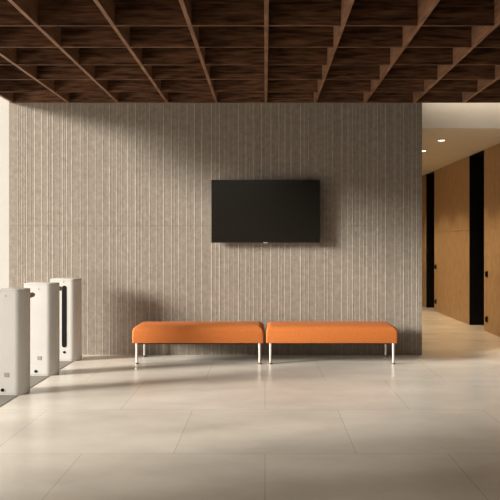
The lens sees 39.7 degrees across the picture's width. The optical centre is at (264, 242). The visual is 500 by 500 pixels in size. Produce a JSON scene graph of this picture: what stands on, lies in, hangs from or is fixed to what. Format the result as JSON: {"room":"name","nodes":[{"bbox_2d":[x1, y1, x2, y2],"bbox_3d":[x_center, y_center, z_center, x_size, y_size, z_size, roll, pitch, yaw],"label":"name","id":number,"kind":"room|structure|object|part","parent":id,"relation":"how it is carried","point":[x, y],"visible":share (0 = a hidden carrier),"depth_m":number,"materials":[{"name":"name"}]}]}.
{"room":"lobby","nodes":[
{"label":"lobby","id":0,"kind":"room"},
{"bbox_2d":[0,97,421,354],"bbox_3d":[-5.952,-1.500,9.374,16.096,6.000,0.252,0,0,0],"label":"wall","id":1,"kind":"structure","parent":0,"point":[114,197],"depth_m":9.25,"materials":[{"name":"beige stone"}]},
{"bbox_2d":[211,180,319,242],"bbox_3d":[0.006,-0.409,9.193,1.435,0.834,0.109,0,0,0],"label":"television","id":2,"kind":"object","parent":1,"relation":"attached to","point":[242,211],"visible":1,"depth_m":9.14,"materials":[{"name":"black metal"}]},
{"bbox_2d":[0,306,499,499],"bbox_3d":[-4.000,1.550,8.000,20.000,0.100,24.000,0,0,0],"label":"floor","id":3,"kind":"structure","parent":0,"point":[426,426],"depth_m":5.65,"materials":[{"name":"tile"}]},
{"bbox_2d":[0,288,34,394],"bbox_3d":[-2.530,0.980,7.023,0.364,1.040,0.458,0,0,0],"label":"turnstile","id":4,"kind":"object","parent":3,"relation":"on","point":[14,302],"visible":1,"depth_m":6.80,"materials":[{"name":"grey plastic"}]},
{"bbox_2d":[0,361,72,405],"bbox_3d":[-3.685,1.498,6.345,2.530,0.004,5.690,0,0,0],"label":"entrance mat","id":5,"kind":"object","parent":3,"relation":"on","point":[34,380],"visible":0.29,"depth_m":7.46,"materials":[{"name":"grey carpet"}]},
{"bbox_2d":[24,282,62,375],"bbox_3d":[-2.530,0.980,8.013,0.364,1.040,0.458,0,0,0],"label":"turnstile","id":6,"kind":"object","parent":3,"relation":"on","point":[45,305],"visible":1,"depth_m":7.79,"materials":[{"name":"grey plastic"}]},
{"bbox_2d":[50,278,81,360],"bbox_3d":[-2.530,0.980,8.862,0.364,1.040,0.236,0,0,0],"label":"turnstile","id":7,"kind":"object","parent":3,"relation":"on","point":[71,293],"visible":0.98,"depth_m":8.75,"materials":[{"name":"grey plastic"}]},
{"bbox_2d":[132,321,263,363],"bbox_3d":[-0.826,1.261,8.835,1.628,0.478,0.600,0,0,0],"label":"bench","id":8,"kind":"object","parent":3,"relation":"on","point":[148,332],"visible":1,"depth_m":8.54,"materials":[{"name":"orange fabric"}]},
{"bbox_3d":[-1.585,1.365,8.565,0.034,0.245,0.034,0,0,0],"label":"leg","id":9,"kind":"part","parent":8,"relation":"part of","materials":[{"name":"metal"}]},
{"bbox_2d":[132,321,263,342],"bbox_3d":[-0.826,1.132,8.835,1.628,0.220,0.600,0,0,0],"label":"cushion","id":10,"kind":"object","parent":8,"relation":"on","point":[148,331],"depth_m":8.54,"materials":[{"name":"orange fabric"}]},
{"bbox_3d":[-0.826,1.249,8.835,1.568,0.014,0.540,0,0,0],"label":"frame","id":11,"kind":"part","parent":8,"relation":"part of","materials":[{"name":"silver metal"}]},
{"bbox_3d":[-0.067,1.365,8.565,0.034,0.245,0.034,0,0,0],"label":"leg","id":12,"kind":"part","parent":8,"relation":"part of","materials":[{"name":"metal"}]},
{"bbox_2d":[266,321,397,363],"bbox_3d":[0.826,1.261,8.835,1.628,0.478,0.600,0,0,0],"label":"bench","id":13,"kind":"object","parent":3,"relation":"on","point":[277,332],"visible":1,"depth_m":8.54,"materials":[{"name":"orange fabric"}]},
{"bbox_3d":[0.067,1.365,8.565,0.034,0.245,0.034,0,0,0],"label":"leg","id":14,"kind":"part","parent":13,"relation":"part of","materials":[{"name":"metal"}]},
{"bbox_3d":[0.826,1.249,8.835,1.568,0.014,0.540,0,0,0],"label":"frame","id":15,"kind":"part","parent":13,"relation":"part of","materials":[{"name":"silver metal"}]},
{"bbox_2d":[266,321,397,342],"bbox_3d":[0.826,1.132,8.835,1.628,0.220,0.600,0,0,0],"label":"cushion","id":16,"kind":"object","parent":13,"relation":"on","point":[276,331],"depth_m":8.54,"materials":[{"name":"orange fabric"}]},
{"bbox_3d":[1.585,1.365,8.565,0.034,0.245,0.034,0,0,0],"label":"leg","id":17,"kind":"part","parent":13,"relation":"part of","materials":[{"name":"metal"}]},
{"bbox_2d":[426,171,433,307],"bbox_3d":[4.146,-0.037,15.610,0.849,3.075,0.860,0,0,0],"label":"trim","id":18,"kind":"structure","parent":3,"relation":"on","point":[430,176],"depth_m":15.99,"materials":[{"name":"black paint"}]},
{"bbox_2d":[469,150,484,324],"bbox_3d":[4.146,-0.037,12.195,0.849,3.075,0.950,0,0,0],"label":"trim","id":19,"kind":"structure","parent":3,"relation":"on","point":[476,161],"depth_m":12.62,"materials":[{"name":"black paint"}]},
{"bbox_2d":[434,156,468,323],"bbox_3d":[3.763,-0.040,13.925,0.155,3.071,2.610,0,0,0],"label":"door","id":20,"kind":"structure","parent":19,"relation":"attached to","point":[451,181],"depth_m":13.75,"materials":[{"name":"beige wood"}]},
{"bbox_2d":[0,0,499,102],"bbox_3d":[1.300,-2.112,2.775,9.400,0.500,13.550,0,0,0],"label":"ceiling","id":21,"kind":"structure","parent":0,"point":[52,51],"depth_m":7.26,"materials":[{"name":"brown wood"}]},
{"bbox_2d":[422,103,499,175],"bbox_3d":[3.748,-1.968,14.775,4.504,0.785,10.450,0,0,0],"label":"ceiling","id":22,"kind":"structure","parent":0,"point":[468,129],"depth_m":9.83,"materials":[{"name":"paint"}]},
{"bbox_3d":[3.598,-0.038,19.700,4.804,3.075,0.200,0,0,0],"label":"wall","id":23,"kind":"structure","parent":0,"visible":0},
{"bbox_2d":[422,175,425,306],"bbox_3d":[3.780,-0.040,17.795,0.120,3.071,3.610,0,0,0],"label":"door","id":24,"kind":"structure","parent":23,"relation":"in","point":[423,176],"depth_m":16.16,"materials":[{"name":"beige wood"}]},
{"bbox_3d":[4.885,-0.430,2.770,2.230,3.860,13.540,0,0,0],"label":"wall","id":25,"kind":"structure","parent":0,"visible":0},
{"bbox_2d":[484,143,499,336],"bbox_3d":[3.763,-0.040,10.535,0.155,3.071,2.470,0,0,0],"label":"door","id":26,"kind":"structure","parent":25,"relation":"in","point":[492,154],"depth_m":11.33,"materials":[{"name":"beige wood"}]}
]}

